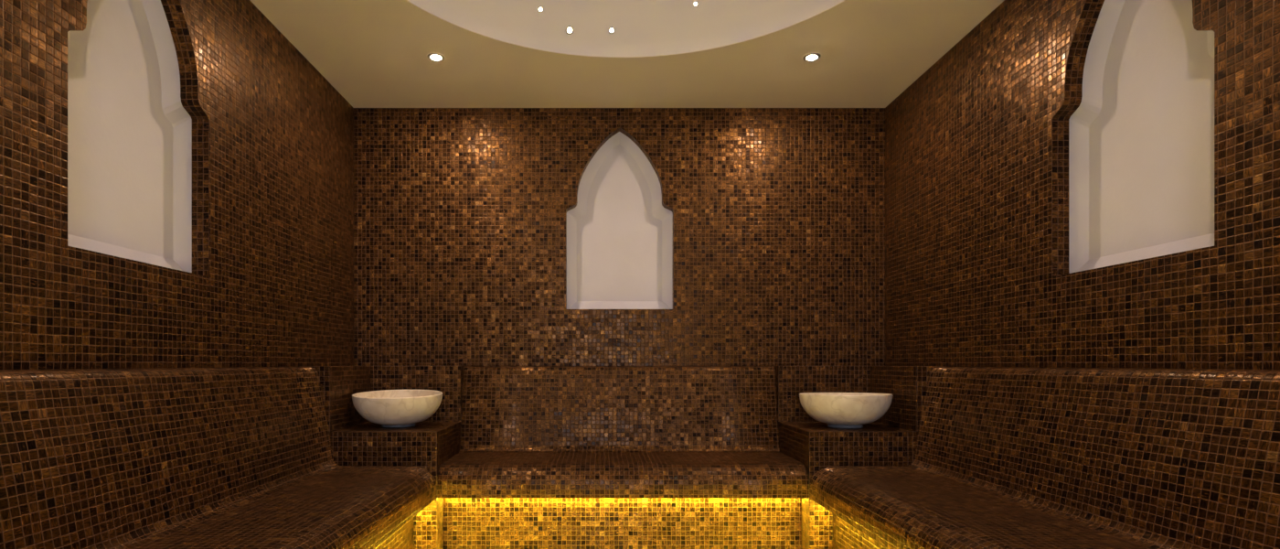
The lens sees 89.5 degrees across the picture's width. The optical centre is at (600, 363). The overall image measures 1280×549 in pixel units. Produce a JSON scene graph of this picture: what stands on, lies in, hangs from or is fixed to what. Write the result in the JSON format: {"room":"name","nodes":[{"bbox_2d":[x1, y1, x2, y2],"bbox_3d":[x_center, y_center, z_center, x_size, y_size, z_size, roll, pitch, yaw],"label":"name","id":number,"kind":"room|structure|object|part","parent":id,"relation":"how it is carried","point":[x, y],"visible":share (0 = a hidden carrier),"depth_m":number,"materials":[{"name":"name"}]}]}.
{"room":"spa","nodes":[
{"label":"spa","id":0,"kind":"room"},
{"bbox_2d":[0,0,353,369],"bbox_3d":[-1.377,-0.220,1.128,0.190,2.216,4.441,0,0,0],"label":"wall","id":1,"kind":"structure","parent":0,"point":[270,282],"depth_m":2.11,"materials":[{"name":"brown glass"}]},
{"bbox_2d":[67,0,191,272],"bbox_3d":[-1.363,-0.755,1.831,0.044,0.953,0.570,0,0,0],"label":"arched niche","id":2,"kind":"object","parent":1,"relation":"attached to","point":[130,128],"visible":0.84,"depth_m":1.86,"materials":[{"name":"white paint"}]},
{"bbox_2d":[299,365,370,434],"bbox_3d":[-1.216,0.450,2.982,0.129,0.877,0.473,0,0,0],"label":"backsplash","id":3,"kind":"structure","parent":1,"relation":"attached to","point":[337,383],"depth_m":2.87,"materials":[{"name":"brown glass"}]},
{"bbox_2d":[353,107,885,365],"bbox_3d":[0.097,-0.220,3.444,2.760,2.216,0.190,0,0,0],"label":"wall","id":4,"kind":"structure","parent":0,"point":[460,214],"depth_m":3.35,"materials":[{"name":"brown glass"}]},
{"bbox_2d":[370,365,464,422],"bbox_3d":[-0.990,0.450,3.283,0.583,0.877,0.129,0,0,0],"label":"backsplash","id":5,"kind":"structure","parent":4,"relation":"attached to","point":[447,379],"depth_m":3.22,"materials":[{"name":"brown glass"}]},
{"bbox_2d":[566,131,672,309],"bbox_3d":[0.100,-0.755,3.429,0.570,0.953,0.044,0,0,0],"label":"arched niche","id":6,"kind":"object","parent":4,"relation":"attached to","point":[620,230],"visible":0.96,"depth_m":3.43,"materials":[{"name":"white paint"}]},
{"bbox_2d":[774,365,870,431],"bbox_3d":[1.182,0.450,3.283,0.588,0.877,0.129,0,0,0],"label":"backsplash","id":7,"kind":"structure","parent":4,"relation":"attached to","point":[791,380],"depth_m":3.22,"materials":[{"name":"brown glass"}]},
{"bbox_2d":[249,0,1004,107],"bbox_3d":[0.097,-1.648,1.128,2.760,0.641,4.441,0,0,0],"label":"ceiling","id":8,"kind":"structure","parent":0,"point":[374,53],"depth_m":2.74,"materials":[{"name":"paint"}]},
{"bbox_2d":[427,53,444,62],"bbox_3d":[-0.713,-1.323,2.791,0.072,0.008,0.072,0,0,0],"label":"recessed light","id":9,"kind":"object","parent":8,"relation":"in","point":[434,57],"visible":1,"depth_m":2.78,"materials":[{"name":"silver metal"}]},
{"bbox_2d":[537,6,543,12],"bbox_3d":[-0.246,-1.448,2.634,0.024,0.020,0.019,0,0,-23],"label":"recessed light","id":10,"kind":"object","parent":8,"relation":"attached to","point":[539,8],"visible":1,"depth_m":2.63,"materials":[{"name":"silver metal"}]},
{"bbox_2d":[565,25,573,34],"bbox_3d":[-0.131,-1.403,2.714,0.034,0.028,0.024,0,0,-19],"label":"recessed light","id":11,"kind":"object","parent":8,"relation":"attached to","point":[569,29],"visible":1,"depth_m":2.71,"materials":[{"name":"silver metal"}]},
{"bbox_2d":[608,26,615,33],"bbox_3d":[0.047,-1.413,2.733,0.028,0.023,0.020,0,0,-3],"label":"recessed light","id":12,"kind":"object","parent":8,"relation":"attached to","point":[612,29],"visible":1,"depth_m":2.73,"materials":[{"name":"silver metal"}]},
{"bbox_2d":[802,53,821,62],"bbox_3d":[0.914,-1.323,2.791,0.072,0.008,0.072,0,0,0],"label":"recessed light","id":13,"kind":"object","parent":8,"relation":"in","point":[812,57],"visible":1,"depth_m":2.78,"materials":[{"name":"silver metal"}]},
{"bbox_2d":[885,0,1279,369],"bbox_3d":[1.572,-0.220,1.128,0.190,2.216,4.441,0,0,0],"label":"wall","id":14,"kind":"structure","parent":0,"point":[977,273],"depth_m":2.15,"materials":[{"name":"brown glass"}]},
{"bbox_2d":[870,365,947,434],"bbox_3d":[1.411,0.450,2.982,0.129,0.877,0.473,0,0,0],"label":"backsplash","id":15,"kind":"structure","parent":14,"relation":"attached to","point":[907,385],"depth_m":2.87,"materials":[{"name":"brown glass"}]},
{"bbox_2d":[1069,0,1214,273],"bbox_3d":[1.558,-0.755,1.831,0.044,0.953,0.570,0,0,0],"label":"arched niche","id":16,"kind":"object","parent":14,"relation":"attached to","point":[1142,127],"visible":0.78,"depth_m":1.85,"materials":[{"name":"white paint"}]},
{"bbox_3d":[0.097,0.936,1.128,2.760,0.095,4.441,0,0,0],"label":"floor","id":17,"kind":"structure","parent":0,"visible":0},
{"bbox_2d":[0,366,437,548],"bbox_3d":[-0.990,0.451,0.827,0.583,0.875,3.834,0,0,0],"label":"bench","id":18,"kind":"object","parent":17,"relation":"on","point":[162,457],"visible":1,"depth_m":1.73,"materials":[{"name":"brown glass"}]},
{"bbox_3d":[-0.911,0.502,0.827,0.426,0.146,3.834,0,0,0],"label":"seat","id":19,"kind":"part","parent":18,"relation":"part of","materials":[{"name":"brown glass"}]},
{"bbox_2d":[299,365,464,548],"bbox_3d":[-0.990,0.450,3.046,0.583,0.877,0.602,0,0,0],"label":"plinth","id":20,"kind":"object","parent":17,"relation":"on","point":[356,441],"visible":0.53,"depth_m":2.80,"materials":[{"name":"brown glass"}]},
{"bbox_2d":[352,389,442,426],"bbox_3d":[-0.933,0.208,2.970,0.399,0.162,0.398,0,0,0],"label":"stone basin","id":21,"kind":"object","parent":20,"relation":"on","point":[387,408],"visible":1,"depth_m":2.84,"materials":[{"name":"beige stone"}]},
{"bbox_2d":[437,365,809,548],"bbox_3d":[0.095,0.451,3.046,1.584,0.875,0.602,0,0,0],"label":"bench","id":22,"kind":"object","parent":17,"relation":"on","point":[549,456],"visible":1,"depth_m":2.85,"materials":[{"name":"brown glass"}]},
{"bbox_3d":[0.095,0.235,3.268,1.584,0.443,0.160,0,0,0],"label":"backrest","id":23,"kind":"part","parent":22,"relation":"part of","materials":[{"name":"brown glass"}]},
{"bbox_3d":[0.095,0.502,2.968,1.584,0.146,0.445,0,0,0],"label":"seat","id":24,"kind":"part","parent":22,"relation":"part of","materials":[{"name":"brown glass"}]},
{"bbox_2d":[774,365,947,548],"bbox_3d":[1.182,0.450,3.046,0.588,0.877,0.602,0,0,0],"label":"plinth","id":25,"kind":"object","parent":17,"relation":"on","point":[890,440],"visible":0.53,"depth_m":2.82,"materials":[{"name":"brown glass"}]},
{"bbox_2d":[799,392,892,427],"bbox_3d":[1.114,0.211,2.943,0.399,0.155,0.399,0,0,0],"label":"stone basin","id":26,"kind":"object","parent":25,"relation":"on","point":[838,410],"visible":1,"depth_m":2.80,"materials":[{"name":"beige stone"}]},
{"bbox_2d":[809,366,1279,548],"bbox_3d":[1.182,0.451,0.827,0.588,0.875,3.834,0,0,0],"label":"bench","id":27,"kind":"object","parent":17,"relation":"on","point":[1005,457],"visible":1,"depth_m":1.77,"materials":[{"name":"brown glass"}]},
{"bbox_3d":[1.103,0.502,0.827,0.430,0.146,3.834,0,0,0],"label":"seat","id":28,"kind":"part","parent":27,"relation":"part of","materials":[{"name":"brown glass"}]}
]}

